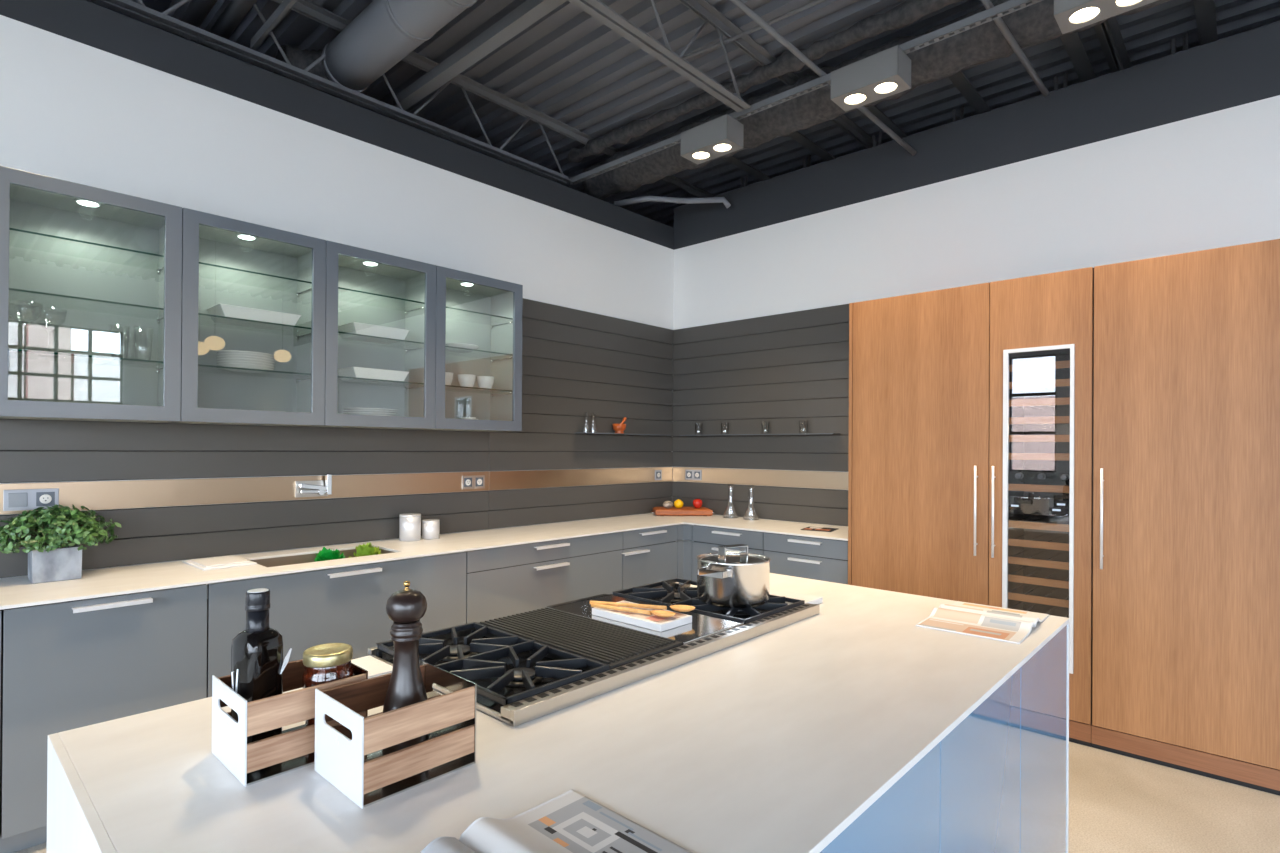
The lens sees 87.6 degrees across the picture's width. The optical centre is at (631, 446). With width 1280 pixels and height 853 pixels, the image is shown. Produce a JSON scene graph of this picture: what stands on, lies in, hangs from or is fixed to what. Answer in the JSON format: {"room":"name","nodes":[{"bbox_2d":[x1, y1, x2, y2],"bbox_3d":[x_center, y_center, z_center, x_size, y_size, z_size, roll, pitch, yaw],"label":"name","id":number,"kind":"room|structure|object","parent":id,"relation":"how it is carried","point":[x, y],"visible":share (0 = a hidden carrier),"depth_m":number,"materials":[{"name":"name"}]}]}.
{"room":"kitchen","nodes":[
{"label":"kitchen","id":0,"kind":"room"},
{"bbox_2d":[0,15,673,598],"bbox_3d":[-2.704,-0.170,2.793,0.150,3.238,9.150,0,0,43],"label":"wall","id":1,"kind":"structure","parent":0,"point":[71,110],"depth_m":3.58,"materials":[{"name":"white paint"}]},
{"bbox_2d":[0,298,672,577],"bbox_3d":[-1.371,-0.247,4.104,0.014,1.616,5.085,0,0,43],"label":"panelling","id":2,"kind":"object","parent":1,"relation":"attached to","point":[575,363],"visible":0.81,"depth_m":4.01,"materials":[{"name":"grey paint"}]},
{"bbox_2d":[0,166,181,422],"bbox_3d":[-2.316,-0.584,2.829,0.334,0.944,0.620,0,0,43],"label":"upper cabinet","id":3,"kind":"object","parent":2,"relation":"attached to","point":[103,257],"visible":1,"depth_m":2.90,"materials":[{"name":"grey"}]},
{"bbox_2d":[8,348,162,362],"bbox_3d":[-2.322,-0.369,2.833,0.283,0.008,0.580,0,0,43],"label":"shelf","id":4,"kind":"object","parent":3,"relation":"attached to","point":[13,357],"depth_m":2.84,"materials":[{"name":"clear glass"}]},
{"bbox_2d":[9,288,163,309],"bbox_3d":[-2.321,-0.601,2.834,0.283,0.008,0.580,0,0,43],"label":"shelf","id":5,"kind":"object","parent":3,"relation":"attached to","point":[14,301],"depth_m":2.84,"materials":[{"name":"clear glass"}]},
{"bbox_2d":[9,228,163,256],"bbox_3d":[-2.320,-0.832,2.835,0.283,0.008,0.580,0,0,43],"label":"shelf","id":6,"kind":"object","parent":3,"relation":"attached to","point":[14,246],"depth_m":2.83,"materials":[{"name":"clear glass"}]},
{"bbox_2d":[75,198,100,206],"bbox_3d":[-2.278,-1.020,2.797,0.083,0.008,0.083,0,0,-2],"label":"lamp","id":7,"kind":"object","parent":3,"relation":"attached to","point":[79,201],"depth_m":2.79,"materials":[{"name":"white glass"}]},
{"bbox_2d":[167,208,325,426],"bbox_3d":[-1.892,-0.580,3.285,0.334,0.944,0.621,0,0,43],"label":"upper cabinet","id":8,"kind":"object","parent":2,"relation":"attached to","point":[229,261],"visible":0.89,"depth_m":3.36,"materials":[{"name":"grey"}]},
{"bbox_2d":[218,366,274,372],"bbox_3d":[-1.900,-0.375,3.289,0.249,0.012,0.249,0,0,43],"label":"plate","id":9,"kind":"object","parent":8,"relation":"on","point":[249,367],"visible":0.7,"depth_m":3.26,"materials":[{"name":"white ceramic"}]},
{"bbox_2d":[206,304,301,330],"bbox_3d":[-1.871,-0.632,3.312,0.217,0.062,0.367,0,0,43],"label":"serving dish","id":10,"kind":"object","parent":8,"relation":"on","point":[226,310],"visible":0.91,"depth_m":3.25,"materials":[{"name":"white ceramic"}]},
{"bbox_2d":[198,364,310,374],"bbox_3d":[-1.898,-0.364,3.289,0.283,0.008,0.581,0,0,43],"label":"shelf","id":11,"kind":"object","parent":8,"relation":"attached to","point":[207,369],"depth_m":3.32,"materials":[{"name":"clear glass"}]},
{"bbox_2d":[198,313,310,328],"bbox_3d":[-1.897,-0.597,3.289,0.283,0.008,0.581,0,0,43],"label":"shelf","id":12,"kind":"object","parent":8,"relation":"attached to","point":[202,324],"depth_m":3.30,"materials":[{"name":"clear glass"}]},
{"bbox_2d":[199,262,311,283],"bbox_3d":[-1.895,-0.828,3.290,0.283,0.008,0.581,0,0,43],"label":"shelf","id":13,"kind":"object","parent":8,"relation":"attached to","point":[208,278],"depth_m":3.32,"materials":[{"name":"clear glass"}]},
{"bbox_2d":[0,467,672,514],"bbox_3d":[-1.374,0.232,4.102,0.014,0.128,5.084,0,0,43],"label":"backsplash strip","id":14,"kind":"object","parent":2,"relation":"attached to","point":[94,495],"visible":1,"depth_m":3.57,"materials":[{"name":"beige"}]},
{"bbox_2d":[3,488,58,510],"bbox_3d":[-2.541,0.226,2.829,0.012,0.088,0.176,0,0,43],"label":"wall socket","id":15,"kind":"object","parent":14,"relation":"attached to","point":[19,499],"visible":0.97,"depth_m":2.82,"materials":[{"name":"grey"}]},
{"bbox_2d":[8,493,27,507],"bbox_3d":[-2.569,0.226,2.795,0.004,0.060,0.060,0,0,43],"label":"switch","id":16,"kind":"object","parent":15,"relation":"attached to","point":[15,500],"depth_m":2.79,"materials":[{"name":"grey paint"}]},
{"bbox_2d":[295,474,331,496],"bbox_3d":[-1.740,0.216,3.655,0.056,0.123,0.174,0,0,43],"label":"tap","id":17,"kind":"object","parent":14,"relation":"attached to","point":[316,488],"visible":1,"depth_m":3.66,"materials":[{"name":"silver metal"}]},
{"bbox_2d":[462,475,484,488],"bbox_3d":[-1.048,0.239,4.431,0.012,0.088,0.176,0,0,43],"label":"wall socket","id":18,"kind":"object","parent":14,"relation":"attached to","point":[474,481],"visible":1,"depth_m":4.43,"materials":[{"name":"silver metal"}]},
{"bbox_2d":[302,240,435,429],"bbox_3d":[-1.467,-0.575,3.742,0.334,0.944,0.624,0,0,43],"label":"upper cabinet","id":19,"kind":"object","parent":2,"relation":"attached to","point":[365,286],"visible":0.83,"depth_m":3.84,"materials":[{"name":"grey"}]},
{"bbox_2d":[338,367,408,383],"bbox_3d":[-1.456,-0.395,3.758,0.217,0.060,0.327,0,0,43],"label":"serving dish","id":20,"kind":"object","parent":19,"relation":"on","point":[359,372],"visible":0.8,"depth_m":3.68,"materials":[{"name":"white ceramic"}]},
{"bbox_2d":[338,322,409,343],"bbox_3d":[-1.455,-0.630,3.759,0.218,0.066,0.327,0,0,43],"label":"serving dish","id":21,"kind":"object","parent":19,"relation":"on","point":[353,327],"visible":0.88,"depth_m":3.69,"materials":[{"name":"white ceramic"}]},
{"bbox_2d":[338,376,423,383],"bbox_3d":[-1.473,-0.360,3.746,0.283,0.008,0.584,0,0,43],"label":"shelf","id":22,"kind":"object","parent":19,"relation":"attached to","point":[340,381],"depth_m":3.79,"materials":[{"name":"clear glass"}]},
{"bbox_2d":[338,331,423,343],"bbox_3d":[-1.471,-0.592,3.746,0.283,0.008,0.584,0,0,43],"label":"shelf","id":23,"kind":"object","parent":19,"relation":"attached to","point":[340,341],"depth_m":3.79,"materials":[{"name":"clear glass"}]},
{"bbox_2d":[338,287,423,303],"bbox_3d":[-1.470,-0.823,3.747,0.283,0.008,0.584,0,0,43],"label":"shelf","id":24,"kind":"object","parent":19,"relation":"attached to","point":[341,299],"depth_m":3.80,"materials":[{"name":"clear glass"}]},
{"bbox_2d":[407,266,522,431],"bbox_3d":[-1.041,-0.571,4.199,0.334,0.944,0.622,0,0,43],"label":"upper cabinet","id":25,"kind":"object","parent":2,"relation":"attached to","point":[484,312],"visible":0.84,"depth_m":4.33,"materials":[{"name":"grey glass"}]},
{"bbox_2d":[445,343,478,352],"bbox_3d":[-1.074,-0.610,4.183,0.231,0.034,0.231,0,0,43],"label":"shallow bowl","id":26,"kind":"object","parent":25,"relation":"on","point":[461,345],"visible":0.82,"depth_m":4.12,"materials":[{"name":"white ceramic"}]},
{"bbox_2d":[458,374,475,388],"bbox_3d":[-1.037,-0.403,4.194,0.112,0.085,0.112,0,0,43],"label":"cup","id":27,"kind":"object","parent":25,"relation":"on","point":[467,380],"visible":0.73,"depth_m":4.15,"materials":[{"name":"white ceramic"}]},
{"bbox_2d":[445,385,511,391],"bbox_3d":[-1.047,-0.356,4.203,0.283,0.008,0.582,0,0,43],"label":"shelf","id":28,"kind":"object","parent":25,"relation":"attached to","point":[451,388],"depth_m":4.33,"materials":[{"name":"clear glass"}]},
{"bbox_2d":[445,346,512,355],"bbox_3d":[-1.045,-0.588,4.204,0.283,0.008,0.582,0,0,43],"label":"shelf","id":29,"kind":"object","parent":25,"relation":"attached to","point":[447,353],"depth_m":4.32,"materials":[{"name":"clear glass"}]},
{"bbox_2d":[446,307,512,319],"bbox_3d":[-1.044,-0.819,4.205,0.283,0.008,0.582,0,0,43],"label":"shelf","id":30,"kind":"object","parent":25,"relation":"attached to","point":[448,316],"depth_m":4.30,"materials":[{"name":"clear glass"}]},
{"bbox_2d":[477,376,493,390],"bbox_3d":[-0.941,-0.402,4.296,0.112,0.085,0.112,0,0,43],"label":"cup","id":31,"kind":"object","parent":25,"relation":"on","point":[483,381],"visible":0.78,"depth_m":4.26,"materials":[{"name":"white ceramic"}]},
{"bbox_2d":[0,0,673,249],"bbox_3d":[-2.693,-1.887,2.799,0.150,0.196,9.150,0,0,43],"label":"trim","id":32,"kind":"structure","parent":1,"relation":"attached to","point":[82,21],"depth_m":3.62,"materials":[{"name":"grey paint"}]},
{"bbox_2d":[614,196,730,207],"bbox_3d":[0.327,-2.022,5.571,0.992,0.144,0.100,0,0,14],"label":"pipe","id":33,"kind":"object","parent":1,"relation":"attached to","point":[723,200],"visible":0.97,"depth_m":5.56,"materials":[{"name":"grey metal"}]},
{"bbox_2d":[15,741,1279,852],"bbox_3d":[0.689,1.567,1.564,12.900,0.200,12.400,0,0,43],"label":"floor","id":34,"kind":"structure","parent":0,"point":[1118,803],"depth_m":2.70,"materials":[{"name":"concrete"}]},
{"bbox_2d":[0,610,1,720],"bbox_3d":[-2.617,1.005,2.292,0.606,0.883,0.619,0,0,43],"label":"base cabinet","id":35,"kind":"object","parent":34,"relation":"on","point":[0,610],"visible":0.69,"depth_m":2.31,"materials":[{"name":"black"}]},
{"bbox_2d":[0,513,847,609],"bbox_3d":[-0.658,0.570,3.433,1.947,0.012,5.085,0,0,43],"label":"countertop","id":36,"kind":"structure","parent":35,"relation":"on","point":[16,592],"depth_m":3.42,"materials":[{"name":"beige stone"}]},
{"bbox_2d":[0,504,121,583],"bbox_3d":[-2.389,0.395,2.780,0.305,0.310,0.424,0,0,43],"label":"potted plant","id":37,"kind":"object","parent":36,"relation":"on","point":[55,554],"visible":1,"depth_m":2.72,"materials":[{"name":"green plant"}]},
{"bbox_2d":[182,555,256,570],"bbox_3d":[-1.949,0.546,3.155,0.315,0.016,0.220,0,0,41],"label":"cutting board","id":38,"kind":"object","parent":36,"relation":"on","point":[220,562],"visible":1,"depth_m":3.11,"materials":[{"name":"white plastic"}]},
{"bbox_2d":[250,549,400,566],"bbox_3d":[-1.570,0.625,3.425,0.349,0.110,0.677,0,0,43],"label":"sink","id":39,"kind":"object","parent":36,"relation":"in","point":[306,558],"visible":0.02,"depth_m":3.47,"materials":[{"name":"silver metal"}]},
{"bbox_2d":[314,547,344,561],"bbox_3d":[-1.590,0.601,3.518,0.145,0.151,0.194,0,0,-21],"label":"lettuce","id":40,"kind":"object","parent":39,"relation":"in","point":[325,554],"visible":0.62,"depth_m":3.50,"materials":[{"name":"green food"}]},
{"bbox_2d":[349,542,380,557],"bbox_3d":[-1.448,0.600,3.648,0.160,0.156,0.155,0,0,3],"label":"lettuce","id":41,"kind":"object","parent":39,"relation":"in","point":[368,549],"visible":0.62,"depth_m":3.61,"materials":[{"name":"green food"}]},
{"bbox_2d":[399,513,420,541],"bbox_3d":[-1.322,0.483,3.986,0.123,0.155,0.123,0,0,43],"label":"canister","id":42,"kind":"object","parent":36,"relation":"on","point":[409,523],"visible":1,"depth_m":3.94,"materials":[{"name":"white ceramic"}]},
{"bbox_2d":[422,519,439,539],"bbox_3d":[-1.224,0.506,4.069,0.103,0.112,0.103,0,0,43],"label":"canister","id":43,"kind":"object","parent":36,"relation":"on","point":[430,528],"visible":1,"depth_m":4.03,"materials":[{"name":"white ceramic"}]},
{"bbox_2d":[649,507,714,515],"bbox_3d":[0.424,0.548,5.627,0.548,0.058,0.256,0,0,-4],"label":"wooden tray","id":44,"kind":"object","parent":36,"relation":"on","point":[659,511],"visible":0.99,"depth_m":5.51,"materials":[{"name":"brown wood"}]},
{"bbox_2d":[0,584,206,852],"bbox_3d":[-2.180,1.009,2.736,0.641,0.883,0.618,0,0,43],"label":"base cabinet","id":45,"kind":"object","parent":34,"relation":"on","point":[68,665],"visible":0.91,"depth_m":2.46,"materials":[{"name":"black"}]},
{"bbox_2d":[206,551,465,697],"bbox_3d":[-1.544,1.017,3.419,0.641,0.880,1.241,0,0,43],"label":"base cabinet","id":46,"kind":"object","parent":34,"relation":"on","point":[347,604],"visible":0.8,"depth_m":3.17,"materials":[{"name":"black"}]},
{"bbox_2d":[416,532,622,623],"bbox_3d":[-0.696,1.024,4.330,0.641,0.883,1.241,0,0,43],"label":"base cabinet","id":47,"kind":"object","parent":34,"relation":"on","point":[505,581],"visible":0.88,"depth_m":4.05,"materials":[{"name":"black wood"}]},
{"bbox_2d":[47,573,1068,852],"bbox_3d":[0.167,1.013,1.754,1.243,0.899,2.454,0,0,43],"label":"kitchen island","id":48,"kind":"object","parent":34,"relation":"on","point":[853,725],"visible":0.62,"depth_m":1.27,"materials":[{"name":"beige stone"}]},
{"bbox_2d":[212,659,367,786],"bbox_3d":[-0.626,0.487,1.226,0.178,0.140,0.206,0,0,43],"label":"wooden crate","id":49,"kind":"object","parent":48,"relation":"on","point":[293,749],"visible":0.59,"depth_m":1.14,"materials":[{"name":"white paint"}]},
{"bbox_2d":[231,588,291,743],"bbox_3d":[-0.663,0.404,1.190,0.070,0.296,0.076,0,0,26],"label":"oil bottle","id":50,"kind":"object","parent":49,"relation":"in","point":[257,664],"visible":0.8,"depth_m":1.17,"materials":[{"name":"black glass"}]},
{"bbox_2d":[302,643,352,726],"bbox_3d":[-0.567,0.465,1.246,0.087,0.175,0.087,0,0,43],"label":"jar","id":51,"kind":"object","parent":49,"relation":"in","point":[329,662],"visible":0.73,"depth_m":1.22,"materials":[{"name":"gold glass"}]},
{"bbox_2d":[351,656,392,678],"bbox_3d":[-0.656,0.550,1.651,0.152,0.014,0.090,0,0,43],"label":"box","id":52,"kind":"object","parent":48,"relation":"on","point":[375,667],"visible":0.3,"depth_m":1.65,"materials":[{"name":"white paper"}]},
{"bbox_2d":[315,662,476,807],"bbox_3d":[-0.410,0.488,1.163,0.178,0.140,0.206,0,0,43],"label":"wooden crate","id":53,"kind":"object","parent":48,"relation":"on","point":[348,755],"visible":0.96,"depth_m":1.11,"materials":[{"name":"white paint"}]},
{"bbox_2d":[382,581,428,755],"bbox_3d":[-0.399,0.396,1.181,0.078,0.316,0.078,0,0,43],"label":"pepper mill","id":54,"kind":"object","parent":53,"relation":"in","point":[405,607],"visible":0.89,"depth_m":1.16,"materials":[{"name":"black wood"}]},
{"bbox_2d":[420,789,692,852],"bbox_3d":[-0.131,0.544,0.824,0.300,0.028,0.424,0,0,43],"label":"open magazine","id":55,"kind":"object","parent":48,"relation":"on","point":[571,821],"visible":1,"depth_m":0.94,"materials":[{"name":"white paper"}]},
{"bbox_2d":[368,578,819,726],"bbox_3d":[-0.043,0.581,2.024,0.667,0.124,1.278,0,0,43],"label":"rangetop","id":56,"kind":"object","parent":48,"relation":"on","point":[525,667],"visible":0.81,"depth_m":1.76,"materials":[{"name":"silver metal"}]},
{"bbox_2d":[592,601,691,631],"bbox_3d":[0.028,0.518,2.050,0.285,0.022,0.145,0,0,43],"label":"cookbook","id":57,"kind":"object","parent":56,"relation":"on","point":[652,622],"visible":0.87,"depth_m":1.99,"materials":[{"name":"white paper"}]},
{"bbox_2d":[591,603,675,616],"bbox_3d":[0.001,0.498,2.026,0.285,0.013,0.046,0,0,28],"label":"wooden spoon","id":58,"kind":"object","parent":57,"relation":"on","point":[660,613],"visible":1,"depth_m":2.01,"materials":[{"name":"brown wood"}]},
{"bbox_2d":[650,610,675,616],"bbox_3d":[0.092,0.498,1.978,0.078,0.012,0.049,0,0,43],"label":"bowl","id":59,"kind":"object","parent":58,"relation":"on","point":[660,613],"depth_m":1.98,"materials":[{"name":"brown wood"}]},
{"bbox_2d":[590,600,694,611],"bbox_3d":[0.030,0.498,2.082,0.339,0.013,0.052,0,0,16],"label":"wooden spoon","id":60,"kind":"object","parent":57,"relation":"on","point":[682,608],"visible":1,"depth_m":2.07,"materials":[{"name":"brown wood"}]},
{"bbox_2d":[670,605,694,611],"bbox_3d":[0.155,0.499,2.047,0.075,0.012,0.059,0,0,43],"label":"bowl","id":61,"kind":"object","parent":60,"relation":"on","point":[682,608],"depth_m":2.05,"materials":[{"name":"brown wood"}]},
{"bbox_2d":[600,601,686,622],"bbox_3d":[0.029,0.508,2.052,0.263,0.001,0.125,0,0,43],"label":"photo","id":62,"kind":"object","parent":57,"relation":"on","point":[630,617],"depth_m":2.00},
{"bbox_2d":[697,544,770,607],"bbox_3d":[0.343,0.429,2.260,0.248,0.186,0.327,0,0,43],"label":"stock pot","id":63,"kind":"object","parent":56,"relation":"on","point":[741,579],"visible":1,"depth_m":2.16,"materials":[{"name":"silver metal"}]},
{"bbox_2d":[916,601,1048,643],"bbox_3d":[1.155,0.557,2.186,0.290,0.026,0.450,0,0,41],"label":"open magazine","id":64,"kind":"object","parent":48,"relation":"on","point":[972,619],"visible":1,"depth_m":2.13,"materials":[{"name":"white paper"}]},
{"bbox_2d":[621,525,677,589],"bbox_3d":[-0.073,1.030,4.999,0.641,0.883,0.611,0,0,43],"label":"base cabinet","id":65,"kind":"object","parent":34,"relation":"on","point":[650,555],"visible":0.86,"depth_m":4.79,"materials":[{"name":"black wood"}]},
{"bbox_2d":[677,524,764,584],"bbox_3d":[0.823,1.036,5.045,0.717,0.883,0.671,0,0,43],"label":"base cabinet","id":66,"kind":"object","parent":34,"relation":"on","point":[706,539],"depth_m":4.95,"materials":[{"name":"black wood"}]},
{"bbox_2d":[763,532,847,584],"bbox_3d":[1.322,1.038,4.600,0.612,0.883,0.641,0,0,43],"label":"base cabinet","id":67,"kind":"object","parent":34,"relation":"on","point":[822,559],"visible":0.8,"depth_m":4.37,"materials":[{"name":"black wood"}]},
{"bbox_2d":[848,282,989,605],"bbox_3d":[1.842,0.298,4.098,0.794,2.366,0.698,0,0,43],"label":"tall cabinet","id":68,"kind":"object","parent":34,"relation":"on","point":[919,363],"visible":0.68,"depth_m":3.84,"materials":[{"name":"brown wood"}]},
{"bbox_2d":[989,267,1093,746],"bbox_3d":[2.303,0.300,3.668,0.462,2.366,0.698,0,0,43],"label":"wine cabinet","id":69,"kind":"object","parent":34,"relation":"on","point":[1042,326],"visible":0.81,"depth_m":3.50,"materials":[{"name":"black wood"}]},
{"bbox_2d":[1015,468,1037,481],"bbox_3d":[2.180,0.161,3.703,0.075,0.075,0.306,0,0,43],"label":"wine bottle","id":70,"kind":"object","parent":69,"relation":"in","point":[1025,474],"visible":0.97,"depth_m":3.66,"materials":[{"name":"black glass"}]},
{"bbox_2d":[1037,468,1060,482],"bbox_3d":[2.256,0.162,3.631,0.075,0.075,0.306,0,0,43],"label":"wine bottle","id":71,"kind":"object","parent":69,"relation":"in","point":[1045,475],"visible":1,"depth_m":3.59,"materials":[{"name":"black glass"}]},
{"bbox_2d":[1091,239,1279,795],"bbox_3d":[2.807,0.301,3.199,0.912,2.366,0.698,0,0,43],"label":"tall cabinet","id":72,"kind":"object","parent":34,"relation":"on","point":[1186,633],"visible":1,"depth_m":3.03,"materials":[{"name":"brown wood"}]},
{"bbox_2d":[86,0,1279,227],"bbox_3d":[0.719,-2.588,1.582,12.900,0.050,12.410,0,0,43],"label":"ceiling","id":73,"kind":"structure","parent":0,"point":[567,66],"depth_m":4.52,"materials":[{"name":"paint"}]},
{"bbox_2d":[274,0,477,97],"bbox_3d":[0.339,-2.324,2.065,6.714,0.300,0.437,0,0,43],"label":"duct","id":74,"kind":"object","parent":73,"relation":"hanging from","point":[385,32],"visible":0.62,"depth_m":3.69,"materials":[{"name":"grey metal"}]},
{"bbox_2d":[90,0,714,197],"bbox_3d":[-1.660,-2.353,4.164,0.110,0.429,7.750,0,0,43],"label":"joist","id":75,"kind":"object","parent":73,"relation":"attached to","point":[306,8],"visible":0.78,"depth_m":4.26,"materials":[{"name":"grey paint"}]},
{"bbox_2d":[171,0,216,40],"bbox_3d":[-0.573,-2.340,1.956,5.900,0.084,0.084,0,0,43],"label":"pipe","id":76,"kind":"object","parent":75,"relation":"attached to","point":[197,11],"visible":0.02,"depth_m":3.57,"materials":[{"name":"grey metal"}]},
{"bbox_2d":[200,0,256,50],"bbox_3d":[-0.477,-2.340,2.058,5.900,0.084,0.084,0,0,43],"label":"pipe","id":77,"kind":"object","parent":75,"relation":"attached to","point":[235,11],"visible":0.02,"depth_m":3.61,"materials":[{"name":"grey metal"}]},
{"bbox_2d":[250,0,296,49],"bbox_3d":[-0.199,-2.293,1.990,5.400,0.050,0.020,0,0,43],"label":"steel angle","id":78,"kind":"object","parent":75,"relation":"attached to","point":[284,7],"visible":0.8,"depth_m":3.61,"materials":[{"name":"grey metal"}]},
{"bbox_2d":[393,0,566,110],"bbox_3d":[0.410,-2.299,2.659,5.420,0.065,0.080,0,0,43],"label":"steel angle","id":79,"kind":"object","parent":75,"relation":"attached to","point":[528,12],"visible":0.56,"depth_m":3.84,"materials":[{"name":"grey metal"}]},
{"bbox_2d":[570,0,1042,184],"bbox_3d":[2.159,-2.140,2.962,7.272,0.041,0.040,0,0,43],"label":"channel","id":80,"kind":"object","parent":75,"relation":"attached to","point":[1010,6],"visible":0.8,"depth_m":3.96,"materials":[{"name":"grey paint"}]},
{"bbox_2d":[680,114,743,164],"bbox_3d":[0.535,-2.048,4.474,0.380,0.155,0.190,0,0,43],"label":"spotlight","id":81,"kind":"object","parent":80,"relation":"attached to","point":[723,135],"visible":1,"depth_m":4.40,"materials":[{"name":"grey metal"}]},
{"bbox_2d":[831,45,910,111],"bbox_3d":[1.333,-2.045,3.732,0.380,0.155,0.190,0,0,43],"label":"spotlight","id":82,"kind":"object","parent":80,"relation":"attached to","point":[886,73],"visible":1,"depth_m":3.67,"materials":[{"name":"grey metal"}]},
{"bbox_2d":[1054,0,1157,33],"bbox_3d":[2.130,-2.042,2.989,0.380,0.155,0.190,0,0,43],"label":"spotlight","id":83,"kind":"object","parent":80,"relation":"attached to","point":[1070,15],"visible":1,"depth_m":3.02,"materials":[{"name":"grey metal"}]},
{"bbox_2d":[568,0,877,148],"bbox_3d":[-0.422,-2.349,2.998,0.110,0.429,7.730,0,0,43],"label":"joist","id":84,"kind":"object","parent":73,"relation":"attached to","point":[596,9],"visible":0.83,"depth_m":3.88,"materials":[{"name":"grey paint"}]},
{"bbox_2d":[649,0,825,73],"bbox_3d":[1.728,-2.467,3.110,4.108,0.051,0.116,0,0,40],"label":"conduit","id":85,"kind":"object","parent":73,"relation":"attached to","point":[816,2],"visible":1,"depth_m":4.00,"materials":[{"name":"grey metal"}]},
{"bbox_2d":[720,156,770,186],"bbox_3d":[1.526,-2.199,6.661,0.240,0.615,3.250,0,0,43],"label":"joist","id":86,"kind":"object","parent":73,"relation":"attached to","point":[733,160],"visible":0.13,"depth_m":6.04,"materials":[{"name":"grey paint"}]},
{"bbox_2d":[568,0,963,162],"bbox_3d":[2.215,-2.471,3.188,7.510,0.143,0.148,0,0,43],"label":"duct","id":87,"kind":"object","parent":73,"relation":"attached to","point":[906,13],"visible":0.91,"depth_m":4.29,"materials":[{"name":"grey metal"}]},
{"bbox_2d":[788,131,835,167],"bbox_3d":[1.995,-2.198,6.225,0.240,0.615,3.250,0,0,43],"label":"joist","id":88,"kind":"object","parent":73,"relation":"attached to","point":[797,136],"visible":0.13,"depth_m":5.61,"materials":[{"name":"grey paint"}]},
{"bbox_2d":[582,0,1168,199],"bbox_3d":[2.411,-2.338,3.413,7.522,0.342,0.348,0,0,43],"label":"duct","id":89,"kind":"object","parent":73,"relation":"hanging from","point":[1036,23],"visible":0.63,"depth_m":4.32,"materials":[{"name":"grey metal"}]},
{"bbox_2d":[865,105,907,146],"bbox_3d":[2.449,-2.196,5.803,0.240,0.615,3.250,0,0,43],"label":"joist","id":90,"kind":"object","parent":73,"relation":"attached to","point":[877,112],"visible":0.14,"depth_m":5.19,"materials":[{"name":"grey paint"}]},
{"bbox_2d":[948,71,990,121],"bbox_3d":[2.895,-2.195,5.387,0.240,0.615,3.250,0,0,43],"label":"joist","id":91,"kind":"object","parent":73,"relation":"attached to","point":[958,79],"visible":0.13,"depth_m":4.76,"materials":[{"name":"grey paint"}]},
{"bbox_2d":[1054,32,1095,90],"bbox_3d":[3.371,-2.193,4.944,0.240,0.615,3.250,0,0,43],"label":"joist","id":92,"kind":"object","parent":73,"relation":"attached to","point":[1072,43],"visible":0.14,"depth_m":4.31,"materials":[{"name":"grey paint"}]},
{"bbox_2d":[1094,16,1131,72],"bbox_3d":[0.822,-2.344,1.839,0.110,0.429,7.730,0,0,43],"label":"joist","id":93,"kind":"object","parent":73,"relation":"attached to","point":[1112,27],"visible":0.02,"depth_m":4.20,"materials":[{"name":"grey paint"}]},
{"bbox_2d":[1171,0,1217,54],"bbox_3d":[3.824,-2.191,4.521,0.240,0.615,3.250,0,0,43],"label":"joist","id":94,"kind":"object","parent":73,"relation":"attached to","point":[1205,13],"visible":0.14,"depth_m":3.96,"materials":[{"name":"grey paint"}]},
{"bbox_2d":[672,95,1279,526],"bbox_3d":[3.893,-0.128,2.798,9.500,3.238,0.150,0,0,43],"label":"wall","id":95,"kind":"structure","parent":0,"point":[1210,180],"depth_m":4.12,"materials":[{"name":"white paint"}]},
{"bbox_2d":[672,304,848,525],"bbox_3d":[1.081,-0.228,5.306,1.960,1.616,0.014,0,0,43],"label":"panelling","id":96,"kind":"object","parent":95,"relation":"attached to","point":[784,370],"visible":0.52,"depth_m":5.31,"materials":[{"name":"grey paint"}]},
{"bbox_2d":[673,467,847,489],"bbox_3d":[1.083,0.252,5.299,1.944,0.128,0.014,0,0,43],"label":"wall rail","id":97,"kind":"object","parent":96,"relation":"attached to","point":[781,478],"visible":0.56,"depth_m":5.28,"materials":[{"name":"beige"}]},
{"bbox_2d":[730,0,916,154],"bbox_3d":[0.939,-2.232,3.792,2.490,0.489,0.032,1,0,-37],"label":"pipe","id":98,"kind":"object","parent":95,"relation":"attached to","point":[738,3],"visible":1,"depth_m":3.80,"materials":[{"name":"grey metal"}]},
{"bbox_2d":[674,21,1279,249],"bbox_3d":[3.905,-1.932,2.804,9.500,0.370,0.150,0,0,43],"label":"trim","id":99,"kind":"structure","parent":95,"relation":"attached to","point":[1242,68],"depth_m":4.11,"materials":[{"name":"grey paint"}]},
{"bbox_2d":[980,0,1048,96],"bbox_3d":[1.854,-2.208,3.416,1.759,0.198,0.032,1,0,-43],"label":"pipe","id":100,"kind":"object","parent":95,"relation":"attached to","point":[987,4],"visible":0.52,"depth_m":3.65,"materials":[{"name":"grey metal"}]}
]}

